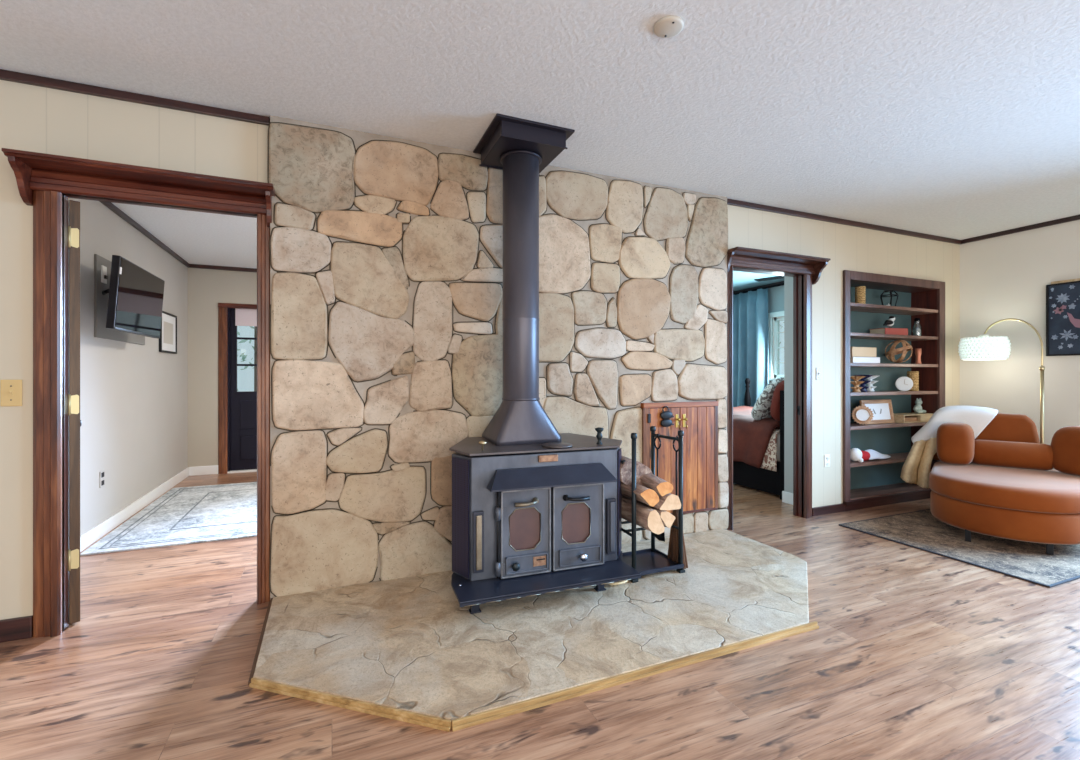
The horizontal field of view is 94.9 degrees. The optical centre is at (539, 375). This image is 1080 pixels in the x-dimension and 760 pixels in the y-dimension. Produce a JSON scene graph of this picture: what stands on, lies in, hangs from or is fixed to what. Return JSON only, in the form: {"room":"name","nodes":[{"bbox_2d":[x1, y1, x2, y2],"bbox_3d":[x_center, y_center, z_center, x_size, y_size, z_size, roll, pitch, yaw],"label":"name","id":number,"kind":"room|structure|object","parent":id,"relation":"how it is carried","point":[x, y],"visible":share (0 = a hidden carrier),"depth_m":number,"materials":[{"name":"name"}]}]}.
{"room":"living room","nodes":[
{"label":"living room","id":0,"kind":"room"},
{"bbox_2d":[68,198,187,535],"bbox_3d":[-3.324,-0.062,3.881,0.113,2.400,3.950,0,0,-23],"label":"wall","id":1,"kind":"structure","parent":0,"point":[134,397],"depth_m":3.92,"materials":[{"name":"paint"}]},
{"bbox_2d":[100,470,104,487],"bbox_3d":[-3.106,0.736,3.517,0.009,0.115,0.070,0,0,-23],"label":"wall outlet","id":2,"kind":"object","parent":1,"relation":"attached to","point":[102,473],"visible":1,"depth_m":3.51,"materials":[{"name":"paint"}]},
{"bbox_2d":[94,254,144,344],"bbox_3d":[-3.240,-0.548,3.847,0.014,0.572,0.957,0,0,-23],"label":"board","id":3,"kind":"object","parent":1,"relation":"attached to","point":[100,301],"visible":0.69,"depth_m":3.51,"materials":[{"name":"grey"}]},
{"bbox_2d":[101,265,107,283],"bbox_3d":[-3.078,-0.712,3.507,0.022,0.120,0.070,0,0,-23],"label":"plate","id":4,"kind":"object","parent":3,"relation":"attached to","point":[104,277],"visible":1,"depth_m":3.49,"materials":[{"name":"white paint"}]},
{"bbox_2d":[102,255,164,337],"bbox_3d":[-2.984,-0.534,3.552,0.255,0.473,0.914,0,0,-23],"label":"television","id":5,"kind":"object","parent":3,"relation":"attached to","point":[135,299],"visible":1,"depth_m":3.44,"materials":[{"name":"black plastic"},{"name":"glass"},{"name":"metal"}]},
{"bbox_2d":[80,467,188,551],"bbox_3d":[-3.257,1.090,3.888,0.017,0.096,3.750,0,0,-23],"label":"baseboard","id":6,"kind":"structure","parent":1,"relation":"attached to","point":[94,534],"depth_m":3.92,"materials":[{"name":"white paint"}]},
{"bbox_2d":[99,201,188,266],"bbox_3d":[-3.251,-1.240,3.879,0.022,0.043,3.730,0,0,-23],"label":"trim","id":7,"kind":"structure","parent":1,"relation":"attached to","point":[112,207],"depth_m":4.21,"materials":[{"name":"wood"}]},
{"bbox_2d":[159,311,176,353],"bbox_3d":[-3.685,-0.418,4.914,0.022,0.393,0.515,0,0,-23],"label":"picture frame","id":8,"kind":"object","parent":1,"relation":"attached to","point":[168,333],"visible":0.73,"depth_m":4.91,"materials":[{"name":"black metal"}]},
{"bbox_2d":[164,321,172,344],"bbox_3d":[-3.683,-0.417,4.912,0.002,0.210,0.310,0,0,-23],"label":"print","id":9,"kind":"object","parent":8,"relation":"attached to","point":[168,325],"depth_m":4.91,"materials":[{"name":"grey paper"}]},
{"bbox_2d":[188,268,256,466],"bbox_3d":[-2.143,-0.062,6.454,4.057,2.400,0.120,0,0,-23],"label":"wall","id":10,"kind":"structure","parent":0,"point":[207,288],"depth_m":5.68,"materials":[{"name":"paint"}]},
{"bbox_2d":[189,465,217,475],"bbox_3d":[-3.842,1.088,5.666,0.280,0.100,0.017,0,0,-23],"label":"baseboard","id":11,"kind":"structure","parent":10,"relation":"attached to","point":[198,470],"depth_m":5.66,"materials":[{"name":"white paint"}]},
{"bbox_2d":[188,264,256,271],"bbox_3d":[-2.115,-1.240,6.388,4.057,0.043,0.022,0,0,-23],"label":"trim","id":12,"kind":"structure","parent":10,"relation":"attached to","point":[190,265],"depth_m":5.72,"materials":[{"name":"wood"}]},
{"bbox_2d":[218,303,256,473],"bbox_3d":[-3.238,0.150,5.978,1.075,1.975,0.150,0,0,-23],"label":"door","id":13,"kind":"structure","parent":10,"relation":"in","point":[237,411],"depth_m":5.82,"materials":[{"name":"black paint"}]},
{"bbox_2d":[235,308,256,325],"bbox_3d":[-3.216,-0.684,5.964,0.775,0.205,0.008,0,0,-23],"label":"roller blind","id":14,"kind":"object","parent":10,"relation":"attached to","point":[243,317],"depth_m":5.85,"materials":[{"name":"pink fabric"}]},
{"bbox_2d":[111,202,783,290],"bbox_3d":[0.007,-1.292,5.279,7.340,0.060,3.950,0,0,-23],"label":"ceiling","id":15,"kind":"structure","parent":0,"point":[202,238],"depth_m":4.51,"materials":[{"name":"white paint"}]},
{"bbox_2d":[754,276,783,281],"bbox_3d":[3.007,-1.252,6.402,0.120,0.020,0.420,0,0,-44],"label":"ceiling vent","id":16,"kind":"object","parent":15,"relation":"in","point":[775,277],"visible":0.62,"depth_m":6.40,"materials":[{"name":"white metal"}]},
{"bbox_2d":[0,80,959,619],"bbox_3d":[-0.012,-0.082,3.129,8.800,2.440,0.080,0,0,-23],"label":"wall","id":17,"kind":"structure","parent":0,"point":[38,119],"depth_m":2.34,"materials":[{"name":"paint"}]},
{"bbox_2d":[0,380,21,406],"bbox_3d":[-2.272,0.076,2.127,0.070,0.115,0.018,0,0,-23],"label":"light switch","id":18,"kind":"object","parent":17,"relation":"attached to","point":[10,390],"visible":1,"depth_m":2.13,"materials":[{"name":"beige plastic"}]},
{"bbox_2d":[0,615,32,642],"bbox_3d":[-3.082,1.092,1.788,1.900,0.092,0.018,0,0,-23],"label":"baseboard","id":19,"kind":"structure","parent":17,"relation":"attached to","point":[12,629],"depth_m":2.13,"materials":[{"name":"brown wood"}]},
{"bbox_2d":[0,69,269,125],"bbox_3d":[-2.662,-1.283,1.962,2.810,0.038,0.022,0,0,-23],"label":"trim","id":20,"kind":"structure","parent":17,"relation":"attached to","point":[6,75],"depth_m":2.28,"materials":[{"name":"brown wood"}]},
{"bbox_2d":[2,148,274,637],"bbox_3d":[-1.768,0.109,2.283,0.970,2.058,0.198,0,0,-23],"label":"door frame","id":21,"kind":"structure","parent":17,"relation":"in","point":[45,182],"depth_m":2.19,"materials":[{"name":"brown wood"}]},
{"bbox_2d":[68,200,81,623],"bbox_3d":[-2.373,0.167,2.529,0.751,1.927,0.106,0,0,42],"label":"door","id":22,"kind":"structure","parent":21,"relation":"attached to","point":[74,422],"depth_m":2.26,"materials":[{"name":"brown wood"}]},
{"bbox_2d":[2,148,274,196],"bbox_3d":[-1.761,-0.909,2.265,0.970,0.022,0.160,0,0,-23],"label":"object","id":23,"kind":"object","parent":21,"relation":"attached to","point":[36,162],"depth_m":2.23,"materials":[{"name":"brown wood"}]},
{"bbox_2d":[727,247,830,529],"bbox_3d":[1.795,0.112,3.806,0.947,2.052,0.230,0,0,-23],"label":"door frame","id":24,"kind":"structure","parent":17,"relation":"in","point":[805,271],"depth_m":3.94,"materials":[{"name":"brown wood"}]},
{"bbox_2d":[727,247,830,264],"bbox_3d":[1.811,-0.903,3.769,0.947,0.022,0.150,0,0,-23],"label":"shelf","id":25,"kind":"object","parent":24,"relation":"attached to","point":[737,252],"depth_m":3.75,"materials":[{"name":"brown wood"}]},
{"bbox_2d":[816,368,820,379],"bbox_3d":[2.271,-0.012,4.034,0.050,0.100,0.018,0,0,-23],"label":"light switch","id":26,"kind":"object","parent":17,"relation":"attached to","point":[818,370],"visible":1,"depth_m":4.04,"materials":[{"name":"grey plastic"}]},
{"bbox_2d":[824,454,829,466],"bbox_3d":[2.364,0.703,4.078,0.062,0.100,0.009,0,0,-23],"label":"wall outlet","id":27,"kind":"object","parent":17,"relation":"attached to","point":[826,457],"visible":1,"depth_m":4.07,"materials":[{"name":"white paint"}]},
{"bbox_2d":[812,503,844,515],"bbox_3d":[2.369,1.105,4.075,0.374,0.066,0.018,0,0,-23],"label":"baseboard","id":28,"kind":"structure","parent":17,"relation":"attached to","point":[835,508],"depth_m":4.07,"materials":[{"name":"brown wood"}]},
{"bbox_2d":[727,198,960,243],"bbox_3d":[2.709,-1.283,4.216,2.940,0.038,0.022,0,0,-23],"label":"trim","id":29,"kind":"structure","parent":17,"relation":"attached to","point":[738,203],"depth_m":4.10,"materials":[{"name":"brown wood"}]},
{"bbox_2d":[267,115,728,599],"bbox_3d":[0.005,-0.082,3.060,2.972,2.440,0.061,0,0,-23],"label":"stone wall","id":30,"kind":"structure","parent":0,"point":[386,252],"depth_m":2.77,"materials":[{"name":"beige stone"}]},
{"bbox_2d":[641,401,717,513],"bbox_3d":[0.980,0.573,3.427,0.636,0.774,0.079,0,0,-23],"label":"door","id":31,"kind":"structure","parent":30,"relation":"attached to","point":[698,420],"depth_m":3.45,"materials":[{"name":"brown wood"}]},
{"bbox_2d":[660,406,673,426],"bbox_3d":[0.861,0.279,3.359,0.112,0.142,0.020,0,0,-23],"label":"trivet","id":32,"kind":"object","parent":31,"relation":"hanging from","point":[666,415],"visible":1,"depth_m":3.35,"materials":[{"name":"black metal"}]},
{"bbox_2d":[0,0,1079,239],"bbox_3d":[1.292,-1.332,0.179,8.920,0.060,6.530,0,0,-23],"label":"ceiling","id":33,"kind":"structure","parent":0,"point":[954,119],"depth_m":2.17,"materials":[{"name":"white paint"}]},
{"bbox_2d":[653,15,683,37],"bbox_3d":[0.479,-1.295,1.847,0.110,0.014,0.110,0,0,-23],"label":"cover plate","id":34,"kind":"object","parent":33,"relation":"attached to","point":[672,25],"visible":1,"depth_m":1.83,"materials":[{"name":"beige paint"}]},
{"bbox_2d":[0,472,1079,759],"bbox_3d":[0.272,1.168,2.608,8.920,0.060,11.800,0,0,-23],"label":"floor","id":35,"kind":"structure","parent":0,"point":[913,653],"depth_m":1.84,"materials":[{"name":"brown wood"}]},
{"bbox_2d":[80,482,256,555],"bbox_3d":[-1.868,1.132,4.638,3.079,0.012,2.004,0,0,-23],"label":"area rug","id":36,"kind":"object","parent":35,"relation":"on","point":[208,513],"visible":0.41,"depth_m":3.85,"materials":[{"name":"white fabric"}]},
{"bbox_2d":[248,528,818,731],"bbox_3d":[0.233,1.099,2.465,2.913,0.078,1.234,0,0,-23],"label":"stone hearth","id":37,"kind":"object","parent":35,"relation":"on","point":[405,649],"depth_m":2.12,"materials":[{"name":"beige stone"}]},
{"bbox_2d":[449,427,640,613],"bbox_3d":[0.007,0.695,2.620,0.990,0.827,0.633,0,0,-20],"label":"wood stove","id":38,"kind":"object","parent":37,"relation":"on","point":[528,520],"visible":1,"depth_m":2.46,"materials":[{"name":"metal"}]},
{"bbox_2d":[473,113,574,445],"bbox_3d":[-0.102,-0.466,2.751,0.432,1.672,0.448,0,0,-23],"label":"flue pipe","id":39,"kind":"object","parent":38,"relation":"on","point":[521,148],"visible":0.99,"depth_m":2.68,"materials":[{"name":"metal"}]},
{"bbox_2d":[482,400,560,445],"bbox_3d":[-0.107,0.249,2.775,0.372,0.242,0.300,0,0,-23],"label":"hood","id":40,"kind":"object","parent":39,"relation":"attached to","point":[516,422],"depth_m":2.66,"materials":[{"name":"metal"}]},
{"bbox_2d":[451,551,640,606],"bbox_3d":[0.005,0.999,2.610,0.980,0.022,0.610,0,0,-20],"label":"shelf","id":41,"kind":"object","parent":38,"relation":"attached to","point":[469,591],"depth_m":2.39,"materials":[{"name":"metal"}]},
{"bbox_2d":[621,426,684,582],"bbox_3d":[0.582,0.709,2.838,0.390,0.799,0.296,0,0,-23],"label":"rack","id":42,"kind":"object","parent":37,"relation":"on","point":[651,560],"visible":0.72,"depth_m":2.78,"materials":[{"name":"grey metal"}]},
{"bbox_2d":[622,498,664,533],"bbox_3d":[0.490,0.776,2.861,0.108,0.149,0.523,0,0,-31],"label":"log","id":43,"kind":"object","parent":42,"relation":"in","point":[647,518],"visible":0.58,"depth_m":2.66,"materials":[{"name":"brown wood"}]},
{"bbox_2d":[621,483,658,505],"bbox_3d":[0.465,0.628,2.823,0.118,0.139,0.475,0,0,-31],"label":"log","id":44,"kind":"object","parent":43,"relation":"on","point":[648,496],"visible":0.48,"depth_m":2.64,"materials":[{"name":"brown wood"}]},
{"bbox_2d":[622,495,674,527],"bbox_3d":[0.586,0.771,2.858,0.100,0.110,0.438,0,0,-29],"label":"log","id":45,"kind":"object","parent":42,"relation":"in","point":[667,518],"visible":0.34,"depth_m":2.68,"materials":[{"name":"brown wood"}]},
{"bbox_2d":[622,493,680,509],"bbox_3d":[0.569,0.672,2.894,0.142,0.115,0.534,0,0,-32],"label":"log","id":46,"kind":"object","parent":45,"relation":"on","point":[669,501],"visible":0.35,"depth_m":2.68,"materials":[{"name":"brown wood"}]},
{"bbox_2d":[640,473,672,495],"bbox_3d":[0.527,0.553,2.877,0.107,0.193,0.537,0,0,-35],"label":"log","id":47,"kind":"object","parent":46,"relation":"on","point":[660,486],"visible":0.44,"depth_m":2.68,"materials":[{"name":"brown wood"}]},
{"bbox_2d":[620,456,651,485],"bbox_3d":[0.453,0.531,2.889,0.221,0.192,0.375,0,0,-30],"label":"log","id":48,"kind":"object","parent":47,"relation":"on","point":[626,467],"visible":0.32,"depth_m":2.72,"materials":[{"name":"brown wood"}]},
{"bbox_2d":[622,548,683,575],"bbox_3d":[0.578,1.071,2.842,0.385,0.022,0.285,0,0,-23],"label":"tray","id":49,"kind":"object","parent":42,"relation":"on","point":[651,560],"depth_m":2.84,"materials":[{"name":"metal"}]},
{"bbox_2d":[654,433,664,541],"bbox_3d":[0.706,0.667,2.959,0.024,0.642,0.100,0,0,-23],"label":"shovel","id":50,"kind":"object","parent":42,"relation":"hanging from","point":[661,537],"visible":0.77,"depth_m":2.95,"materials":[{"name":"black metal"}]},
{"bbox_2d":[667,435,687,568],"bbox_3d":[0.791,0.720,2.865,0.058,0.748,0.158,0,0,-23],"label":"broom","id":51,"kind":"object","parent":42,"relation":"hanging from","point":[673,540],"visible":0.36,"depth_m":2.85,"materials":[{"name":"black metal"}]},
{"bbox_2d":[733,378,783,499],"bbox_3d":[2.566,0.588,5.721,1.610,1.100,2.024,0,0,-23],"label":"bed","id":52,"kind":"object","parent":35,"relation":"on","point":[769,478],"visible":0.23,"depth_m":4.66,"materials":[{"name":"black wood"}]},
{"bbox_2d":[733,406,779,467],"bbox_3d":[2.531,0.667,5.728,1.686,0.503,1.809,0,0,-23],"label":"comforter","id":53,"kind":"object","parent":52,"relation":"on","point":[751,437],"visible":0.15,"depth_m":4.84,"materials":[{"name":"brown fabric"}]},
{"bbox_2d":[751,377,783,419],"bbox_3d":[2.360,0.238,4.868,0.560,0.454,0.347,0,0,-23],"label":"pillow","id":54,"kind":"object","parent":53,"relation":"on","point":[761,409],"visible":0.24,"depth_m":4.76,"materials":[{"name":"grey fabric"}]},
{"bbox_2d":[770,380,783,421],"bbox_3d":[2.467,0.238,4.717,0.660,0.433,0.189,0,0,-23],"label":"pillow","id":55,"kind":"object","parent":53,"relation":"on","point":[775,403],"visible":0.13,"depth_m":4.58,"materials":[{"name":"brown fabric"}]},
{"bbox_2d":[843,270,944,510],"bbox_3d":[3.133,0.129,4.518,1.381,2.018,0.283,0,0,-23],"label":"bookcase","id":56,"kind":"object","parent":35,"relation":"on","point":[875,482],"visible":0.62,"depth_m":4.62,"materials":[{"name":"brown wood"}]},
{"bbox_2d":[850,376,865,391],"bbox_3d":[2.750,0.075,4.309,0.156,0.144,0.133,0,0,-23],"label":"ornament","id":57,"kind":"object","parent":56,"relation":"on","point":[856,383],"visible":0.94,"depth_m":4.29,"materials":[{"name":"gold ceramic"}]},
{"bbox_2d":[855,286,865,303],"bbox_3d":[2.817,-0.697,4.360,0.080,0.165,0.080,0,0,-23],"label":"woven vase","id":58,"kind":"object","parent":56,"relation":"on","point":[860,296],"visible":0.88,"depth_m":4.33,"materials":[{"name":"wicker"}]},
{"bbox_2d":[851,405,873,424],"bbox_3d":[2.820,0.349,4.340,0.171,0.177,0.073,0,0,20],"label":"frame","id":59,"kind":"object","parent":56,"relation":"on","point":[861,414],"visible":1,"depth_m":4.32,"materials":[{"name":"brown wood"}]},
{"bbox_2d":[856,409,869,420],"bbox_3d":[2.813,0.346,4.320,0.108,0.107,0.017,0,0,17],"label":"picture","id":60,"kind":"object","parent":59,"relation":"attached to","point":[861,414],"depth_m":4.32,"materials":[{"name":"white paper"}]},
{"bbox_2d":[853,375,872,391],"bbox_3d":[2.871,0.071,4.409,0.166,0.153,0.141,0,0,-23],"label":"ornament","id":61,"kind":"object","parent":56,"relation":"on","point":[864,388],"visible":0.6,"depth_m":4.38,"materials":[{"name":"blue ceramic"}]},
{"bbox_2d":[850,357,879,362],"bbox_3d":[2.790,-0.132,4.359,0.350,0.055,0.170,0,0,-23],"label":"book","id":62,"kind":"object","parent":56,"relation":"on","point":[852,359],"visible":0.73,"depth_m":4.27,"materials":[{"name":"white paper"}]},
{"bbox_2d":[850,347,875,356],"bbox_3d":[2.775,-0.202,4.358,0.320,0.085,0.160,0,0,-24],"label":"book","id":63,"kind":"object","parent":62,"relation":"on","point":[854,351],"visible":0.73,"depth_m":4.28,"materials":[{"name":"beige paper"}]},
{"bbox_2d":[850,448,890,462],"bbox_3d":[2.932,0.690,4.394,0.554,0.120,0.154,0,0,-23],"label":"doll","id":64,"kind":"object","parent":56,"relation":"on","point":[856,454],"visible":0.99,"depth_m":4.30,"materials":[{"name":"white fabric"}]},
{"bbox_2d":[866,375,877,391],"bbox_3d":[2.993,0.072,4.493,0.162,0.150,0.138,0,0,-23],"label":"ornament","id":65,"kind":"object","parent":56,"relation":"on","point":[870,384],"visible":0.64,"depth_m":4.47,"materials":[{"name":"white ceramic"}]},
{"bbox_2d":[859,399,894,423],"bbox_3d":[3.049,0.329,4.479,0.410,0.214,0.056,0,0,-23],"label":"picture frame","id":66,"kind":"object","parent":56,"relation":"on","point":[882,410],"visible":0.73,"depth_m":4.49,"materials":[{"name":"brown wood"}]},
{"bbox_2d":[865,403,890,419],"bbox_3d":[3.048,0.329,4.481,0.336,0.146,0.030,0,0,-23],"label":"print","id":67,"kind":"object","parent":66,"relation":"attached to","point":[881,411],"depth_m":4.49,"materials":[{"name":"white paper"}]},
{"bbox_2d":[869,328,907,334],"bbox_3d":[3.185,-0.393,4.530,0.260,0.062,0.160,0,0,-15],"label":"book","id":68,"kind":"object","parent":56,"relation":"on","point":[895,331],"visible":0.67,"depth_m":4.46,"materials":[{"name":"red paper"}]},
{"bbox_2d":[883,316,894,327],"bbox_3d":[3.184,-0.483,4.512,0.164,0.118,0.059,0,0,-35],"label":"bird figurine","id":69,"kind":"object","parent":68,"relation":"on","point":[890,322],"visible":0.98,"depth_m":4.49,"materials":[{"name":"white ceramic"}]},
{"bbox_2d":[880,290,898,305],"bbox_3d":[3.190,-0.695,4.545,0.149,0.157,0.136,0,0,-23],"label":"terrarium","id":70,"kind":"object","parent":56,"relation":"on","point":[890,291],"visible":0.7,"depth_m":4.52,"materials":[{"name":"black metal"}]},
{"bbox_2d":[884,340,912,362],"bbox_3d":[3.329,-0.223,4.602,0.218,0.215,0.214,0,0,-23],"label":"orb","id":71,"kind":"object","parent":56,"relation":"on","point":[905,348],"visible":1,"depth_m":4.56,"materials":[{"name":"brown wood"}]},
{"bbox_2d":[895,377,912,390],"bbox_3d":[3.375,0.079,4.594,0.136,0.136,0.022,0,0,25],"label":"round clock","id":72,"kind":"object","parent":56,"relation":"on","point":[902,383],"visible":0.99,"depth_m":4.59,"materials":[{"name":"white ceramic"}]},
{"bbox_2d":[893,412,932,422],"bbox_3d":[3.478,0.398,4.659,0.440,0.074,0.160,0,0,-23],"label":"box","id":73,"kind":"object","parent":56,"relation":"on","point":[914,417],"visible":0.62,"depth_m":4.59,"materials":[{"name":"brown wood"}]},
{"bbox_2d":[913,398,925,413],"bbox_3d":[3.581,0.288,4.685,0.136,0.145,0.083,0,0,-23],"label":"ceramic figurine","id":74,"kind":"object","parent":73,"relation":"on","point":[917,408],"visible":1,"depth_m":4.67,"materials":[{"name":"white ceramic"}]},
{"bbox_2d":[907,371,918,390],"bbox_3d":[3.522,0.054,4.683,0.092,0.185,0.092,0,0,-23],"label":"woven vase","id":75,"kind":"object","parent":56,"relation":"on","point":[913,375],"visible":0.73,"depth_m":4.64,"materials":[{"name":"wicker"}]},
{"bbox_2d":[913,318,920,335],"bbox_3d":[3.565,-0.451,4.685,0.068,0.178,0.068,0,0,-23],"label":"glass jar","id":76,"kind":"object","parent":56,"relation":"on","point":[917,332],"visible":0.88,"depth_m":4.67,"materials":[{"name":"white"}]},
{"bbox_2d":[915,348,921,363],"bbox_3d":[3.569,-0.178,4.675,0.050,0.148,0.049,0,0,-23],"label":"candlestick","id":77,"kind":"object","parent":56,"relation":"on","point":[918,352],"visible":0.95,"depth_m":4.66,"materials":[{"name":"brown ceramic"}]},
{"bbox_2d":[839,509,1079,587],"bbox_3d":[3.288,1.133,3.535,1.724,0.010,1.199,0,0,-23],"label":"area rug","id":78,"kind":"object","parent":35,"relation":"on","point":[1026,561],"visible":0.7,"depth_m":3.25,"materials":[{"name":"grey fabric"}]},
{"bbox_2d":[929,413,1079,554],"bbox_3d":[3.379,0.714,3.606,0.892,0.824,1.205,0,0,41],"label":"sofa","id":79,"kind":"object","parent":78,"relation":"on","point":[1027,505],"visible":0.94,"depth_m":3.27,"materials":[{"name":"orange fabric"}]},
{"bbox_2d":[900,438,936,487],"bbox_3d":[3.249,0.734,4.215,0.297,0.434,0.125,0,0,21],"label":"throw","id":80,"kind":"object","parent":79,"relation":"on","point":[916,468],"visible":0.98,"depth_m":4.21,"materials":[{"name":"beige fabric"}]},
{"bbox_2d":[911,405,997,443],"bbox_3d":[3.499,0.467,4.202,0.572,0.424,0.258,0,0,33],"label":"throw","id":81,"kind":"object","parent":79,"relation":"on","point":[978,418],"visible":0.77,"depth_m":4.11,"materials":[{"name":"white fabric"}]},
{"bbox_2d":[936,422,974,464],"bbox_3d":[3.355,0.549,4.004,0.236,0.330,0.300,0,0,41],"label":"cushion","id":82,"kind":"object","parent":79,"relation":"on","point":[955,442],"visible":1,"depth_m":3.90,"materials":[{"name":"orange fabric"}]},
{"bbox_2d":[929,461,1079,513],"bbox_3d":[3.370,0.784,3.580,0.870,0.148,1.155,0,0,41],"label":"seat cushion","id":83,"kind":"object","parent":79,"relation":"on","point":[1010,490],"depth_m":3.29,"materials":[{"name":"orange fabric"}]},
{"bbox_2d":[972,440,1052,469],"bbox_3d":[3.636,0.612,3.829,0.490,0.200,0.170,0,0,41],"label":"cushion","id":84,"kind":"object","parent":79,"relation":"on","point":[1035,456],"visible":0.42,"depth_m":3.77,"materials":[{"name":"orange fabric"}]},
{"bbox_2d":[1050,426,1079,475],"bbox_3d":[3.865,0.543,3.533,0.207,0.356,0.340,0,0,-10],"label":"cushion","id":85,"kind":"object","parent":79,"relation":"on","point":[1065,442],"visible":0.96,"depth_m":3.56,"materials":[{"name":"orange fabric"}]},
{"bbox_2d":[958,318,1044,443],"bbox_3d":[3.948,0.328,4.189,0.345,1.619,0.685,0,0,-16],"label":"arc floor lamp","id":86,"kind":"object","parent":35,"relation":"on","point":[983,347],"visible":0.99,"depth_m":4.21,"materials":[{"name":"white fabric"}]},
{"bbox_2d":[962,358,1004,359],"bbox_3d":[3.899,-0.143,4.353,0.288,0.014,0.288,0,0,-23],"label":"diffuser","id":87,"kind":"object","parent":86,"relation":"attached to","point":[962,358],"depth_m":4.27,"materials":[{"name":"white plastic"}]},
{"bbox_2d":[784,276,792,492],"bbox_3d":[3.110,-0.062,4.657,1.860,2.400,0.320,0,0,-23],"label":"wall","id":88,"kind":"structure","parent":0,"point":[788,281],"depth_m":4.40,"materials":[{"name":"grey paint"}]},
{"bbox_2d":[783,491,792,504],"bbox_3d":[2.242,1.088,4.303,0.015,0.100,0.300,0,0,-23],"label":"baseboard","id":89,"kind":"structure","parent":88,"relation":"attached to","point":[787,497],"depth_m":4.39,"materials":[{"name":"white paint"}]},
{"bbox_2d":[773,220,1079,469],"bbox_3d":[4.755,-0.092,3.297,0.120,2.460,9.600,0,0,-23],"label":"wall","id":90,"kind":"structure","parent":0,"point":[1005,276],"depth_m":4.38,"materials":[{"name":"paint"}]},
{"bbox_2d":[733,281,783,382],"bbox_3d":[3.376,-0.062,6.378,0.037,2.400,2.650,0,0,-23],"label":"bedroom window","id":91,"kind":"structure","parent":90,"relation":"in","point":[775,294],"depth_m":6.80,"materials":[{"name":"grey paint"}]},
{"bbox_2d":[768,311,783,379],"bbox_3d":[3.376,-0.397,6.433,0.125,0.930,1.030,0,0,-23],"label":"window","id":92,"kind":"structure","parent":91,"relation":"attached to","point":[779,314],"depth_m":6.80,"materials":[{"name":"white paint"}]},
{"bbox_2d":[961,215,1079,243],"bbox_3d":[5.303,-1.283,1.807,0.022,0.038,6.428,0,0,-23],"label":"trim","id":93,"kind":"structure","parent":90,"relation":"attached to","point":[1076,217],"depth_m":4.34,"materials":[{"name":"brown wood"}]},
{"bbox_2d":[1046,278,1079,355],"bbox_3d":[4.391,-0.474,3.961,0.034,0.625,0.512,0,0,-23],"label":"wall art","id":94,"kind":"object","parent":90,"relation":"attached to","point":[1062,297],"visible":1,"depth_m":4.09,"materials":[{"name":"black metal"}]},
{"label":"outside","id":95,"kind":"structure","parent":0,"visible":0},
{"bbox_3d":[3.136,1.468,6.739,17.000,0.060,18.000,0,0,-23],"label":"ground","id":96,"kind":"structure","parent":95,"visible":0},
{"bbox_2d":[237,326,256,390],"bbox_3d":[-5.147,-0.596,9.340,3.023,4.076,3.288,0,0,9],"label":"tree","id":97,"kind":"object","parent":96,"relation":"on","point":[254,327],"visible":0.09,"depth_m":9.19,"materials":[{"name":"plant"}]},
{"bbox_3d":[1.506,-0.062,7.085,2.940,2.400,0.100,0,0,-23],"label":"wall","id":98,"kind":"structure","parent":0,"visible":0},
{"bbox_2d":[733,283,783,406],"bbox_3d":[3.154,-0.056,6.670,0.144,2.318,1.860,0,0,-23],"label":"window curtain","id":99,"kind":"object","parent":98,"relation":"hanging from","point":[750,307],"visible":0.62,"depth_m":7.01,"materials":[{"name":"blue fabric"}]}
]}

